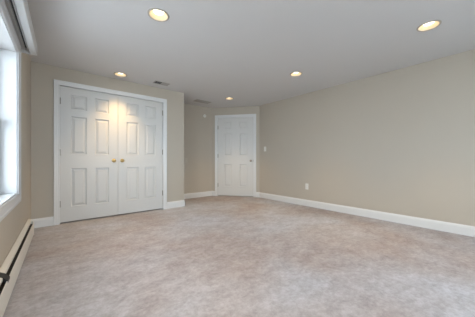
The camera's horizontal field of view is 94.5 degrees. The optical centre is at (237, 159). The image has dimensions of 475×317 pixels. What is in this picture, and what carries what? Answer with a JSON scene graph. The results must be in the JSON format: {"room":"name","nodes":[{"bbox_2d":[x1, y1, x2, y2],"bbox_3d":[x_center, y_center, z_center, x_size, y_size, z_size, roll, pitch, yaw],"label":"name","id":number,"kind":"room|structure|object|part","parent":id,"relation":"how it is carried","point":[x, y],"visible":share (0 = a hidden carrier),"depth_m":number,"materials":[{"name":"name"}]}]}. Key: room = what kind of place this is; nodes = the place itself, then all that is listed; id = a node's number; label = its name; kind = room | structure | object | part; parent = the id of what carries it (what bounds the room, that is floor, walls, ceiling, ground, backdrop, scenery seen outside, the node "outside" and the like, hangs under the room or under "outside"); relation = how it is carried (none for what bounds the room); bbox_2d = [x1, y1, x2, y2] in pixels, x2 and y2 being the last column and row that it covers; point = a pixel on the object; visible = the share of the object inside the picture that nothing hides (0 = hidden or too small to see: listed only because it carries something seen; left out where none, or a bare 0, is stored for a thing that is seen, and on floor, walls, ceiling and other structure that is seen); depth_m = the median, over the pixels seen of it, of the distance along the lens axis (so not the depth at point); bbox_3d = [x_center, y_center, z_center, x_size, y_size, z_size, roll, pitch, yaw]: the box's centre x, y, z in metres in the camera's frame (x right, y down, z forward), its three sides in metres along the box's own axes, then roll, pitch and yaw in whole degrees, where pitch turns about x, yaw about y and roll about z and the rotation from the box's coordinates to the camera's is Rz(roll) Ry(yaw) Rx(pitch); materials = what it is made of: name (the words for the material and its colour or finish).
{"room":"empty bedroom","nodes":[
{"label":"empty bedroom","id":0,"kind":"room"},
{"bbox_2d":[0,53,30,266],"bbox_3d":[-1.351,-0.210,1.026,0.152,2.360,7.100,0,0,-39],"label":"wall","id":1,"kind":"structure","parent":0,"point":[11,226],"depth_m":2.49,"materials":[{"name":"beige paint"}]},
{"bbox_2d":[0,0,20,221],"bbox_3d":[-1.594,-0.357,1.344,0.176,1.548,2.070,0,0,-39],"label":"window","id":2,"kind":"structure","parent":1,"relation":"in","point":[10,47],"depth_m":2.08,"materials":[{"name":"white glass"}]},
{"bbox_3d":[-1.938,-0.029,1.691,0.022,0.696,0.903,0,0,-39],"label":"sash","id":3,"kind":"part","parent":2,"relation":"part of","materials":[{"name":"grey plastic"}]},
{"bbox_3d":[-1.601,0.327,1.338,0.150,0.015,1.900,0,0,-39],"label":"sill","id":4,"kind":"part","parent":2,"relation":"part of","materials":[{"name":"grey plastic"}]},
{"bbox_2d":[0,219,33,316],"bbox_3d":[-1.425,0.863,1.288,0.063,0.214,3.925,0,0,-39],"label":"baseboard heater","id":5,"kind":"object","parent":1,"relation":"attached to","point":[10,269],"visible":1,"depth_m":1.73,"materials":[{"name":"white metal"}]},
{"bbox_3d":[-0.912,0.876,0.690,0.006,0.152,2.350,0,0,-39],"label":"panel","id":6,"kind":"part","parent":5,"relation":"part of","materials":[{"name":"beige metal"}]},
{"bbox_3d":[-2.128,0.876,2.211,0.006,0.152,1.538,0,0,-39],"label":"panel","id":7,"kind":"part","parent":5,"relation":"part of","materials":[{"name":"beige metal"}]},
{"bbox_2d":[4,0,36,55],"bbox_3d":[-1.418,-1.178,1.337,0.132,0.124,2.550,0,0,-39],"label":"blind headrail","id":8,"kind":"object","parent":1,"relation":"attached to","point":[18,10],"visible":0.88,"depth_m":1.85,"materials":[{"name":"grey plastic"}]},
{"bbox_2d":[31,61,183,218],"bbox_3d":[-2.061,-0.210,3.869,2.363,2.360,0.110,0,0,-40],"label":"wall","id":9,"kind":"structure","parent":0,"point":[43,76],"depth_m":3.25,"materials":[{"name":"beige paint"}]},
{"bbox_2d":[31,216,53,227],"bbox_3d":[-2.810,0.904,3.167,0.244,0.131,0.015,0,0,-40],"label":"baseboard","id":10,"kind":"structure","parent":9,"relation":"attached to","point":[47,221],"depth_m":3.17,"materials":[{"name":"white wood"}]},
{"bbox_2d":[60,86,117,222],"bbox_3d":[-2.371,-0.083,3.545,0.795,2.068,0.099,0,0,-40],"label":"door","id":11,"kind":"structure","parent":9,"relation":"in","point":[88,119],"depth_m":3.52,"materials":[{"name":"white paint"}]},
{"bbox_2d":[54,79,166,224],"bbox_3d":[-2.090,-0.109,3.831,1.712,2.158,0.131,0,0,-40],"label":"door frame","id":12,"kind":"structure","parent":9,"relation":"attached to","point":[57,83],"depth_m":3.33,"materials":[{"name":"white wood"}]},
{"bbox_2d":[118,95,162,213],"bbox_3d":[-1.756,-0.083,4.055,0.795,2.068,0.099,0,0,-40],"label":"door","id":13,"kind":"structure","parent":9,"relation":"in","point":[140,121],"depth_m":4.05,"materials":[{"name":"white paint"}]},
{"bbox_2d":[184,103,211,193],"bbox_3d":[-1.896,-0.210,5.000,4.659,2.360,0.120,0,0,-40],"label":"wall","id":14,"kind":"structure","parent":0,"point":[197,128],"depth_m":5.64,"materials":[{"name":"beige paint"}]},
{"bbox_2d":[184,191,214,198],"bbox_3d":[-1.093,0.904,5.538,1.227,0.131,0.077,0,0,-40],"label":"baseboard","id":15,"kind":"structure","parent":14,"relation":"attached to","point":[207,193],"depth_m":5.66,"materials":[{"name":"white wood"}]},
{"bbox_2d":[212,106,259,191],"bbox_3d":[-0.048,-0.210,5.859,1.280,2.360,0.120,0,0,11],"label":"wall","id":16,"kind":"structure","parent":0,"point":[249,109],"depth_m":5.76,"materials":[{"name":"beige paint"}]},
{"bbox_2d":[218,117,252,195],"bbox_3d":[-0.064,-0.079,5.804,0.972,2.070,0.099,0,0,11],"label":"door","id":17,"kind":"structure","parent":16,"relation":"in","point":[235,135],"depth_m":5.82,"materials":[{"name":"white paint"}]},
{"bbox_2d":[215,114,255,196],"bbox_3d":[-0.050,-0.108,5.848,1.106,2.156,0.141,0,0,11],"label":"door frame","id":18,"kind":"structure","parent":16,"relation":"attached to","point":[238,115],"depth_m":5.78,"materials":[{"name":"white wood"}]},
{"bbox_2d":[3,195,474,316],"bbox_3d":[-0.022,1.020,2.221,6.000,0.100,7.350,0,0,-40],"label":"floor","id":19,"kind":"structure","parent":0,"point":[221,255],"depth_m":1.98,"materials":[{"name":"carpet"}]},
{"bbox_2d":[27,0,474,107],"bbox_3d":[-0.022,-1.400,2.221,6.000,0.020,7.350,0,0,-40],"label":"ceiling","id":20,"kind":"structure","parent":0,"point":[245,51],"depth_m":2.54,"materials":[{"name":"paint"}]},
{"bbox_2d":[114,72,126,76],"bbox_3d":[-1.906,-1.431,3.583,0.200,0.098,0.200,0,0,-40],"label":"recessed light","id":21,"kind":"object","parent":20,"relation":"in","point":[120,74],"visible":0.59,"depth_m":3.62,"materials":[{"name":"white glass"}]},
{"bbox_2d":[147,8,168,21],"bbox_3d":[-0.758,-1.431,2.111,0.200,0.098,0.200,0,0,-40],"label":"recessed light","id":22,"kind":"object","parent":20,"relation":"in","point":[157,14],"visible":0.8,"depth_m":2.14,"materials":[{"name":"white glass"}]},
{"bbox_3d":[-0.758,-1.442,2.111,0.098,0.067,0.098,0,0,-40],"label":"bulb","id":23,"kind":"part","parent":22,"relation":"part of","materials":[{"name":"white glass"}]},
{"bbox_2d":[153,80,169,85],"bbox_3d":[-1.380,-1.385,3.993,0.270,0.011,0.150,0,0,-40],"label":"ceiling vent","id":24,"kind":"object","parent":20,"relation":"in","point":[155,81],"visible":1,"depth_m":3.99,"materials":[{"name":"grey metal"}]},
{"bbox_2d":[194,99,210,103],"bbox_3d":[-0.836,-1.385,5.242,0.400,0.011,0.200,0,0,-40],"label":"ceiling vent","id":25,"kind":"object","parent":20,"relation":"in","point":[196,100],"visible":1,"depth_m":5.21,"materials":[{"name":"grey metal"}]},
{"bbox_2d":[290,72,301,76],"bbox_3d":[0.949,-1.431,3.564,0.200,0.098,0.200,0,0,-40],"label":"recessed light","id":26,"kind":"object","parent":20,"relation":"in","point":[294,74],"visible":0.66,"depth_m":3.62,"materials":[{"name":"white glass"}]},
{"bbox_2d":[416,20,441,31],"bbox_3d":[1.986,-1.431,2.282,0.200,0.098,0.200,0,0,-40],"label":"recessed light","id":27,"kind":"object","parent":20,"relation":"in","point":[429,25],"visible":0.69,"depth_m":2.31,"materials":[{"name":"white glass"}]},
{"bbox_2d":[260,49,474,225],"bbox_3d":[2.087,-0.210,3.937,0.120,2.360,7.200,0,0,-40],"label":"wall","id":28,"kind":"structure","parent":0,"point":[401,141],"depth_m":3.50,"materials":[{"name":"beige paint"}]},
{"bbox_2d":[256,192,474,236],"bbox_3d":[2.374,0.904,3.444,0.067,0.131,5.876,0,0,-40],"label":"baseboard","id":29,"kind":"structure","parent":28,"relation":"attached to","point":[461,229],"depth_m":3.51,"materials":[{"name":"white wood"}]},
{"bbox_3d":[-1.436,-0.210,4.881,0.110,2.360,0.651,0,0,-40],"label":"wall","id":30,"kind":"structure","parent":0,"visible":0},
{"bbox_2d":[167,200,184,208],"bbox_3d":[-1.491,0.904,4.754,0.387,0.131,0.776,0,0,-40],"label":"baseboard","id":31,"kind":"structure","parent":30,"relation":"attached to","point":[181,203],"depth_m":4.45,"materials":[{"name":"white wood"}]}
]}

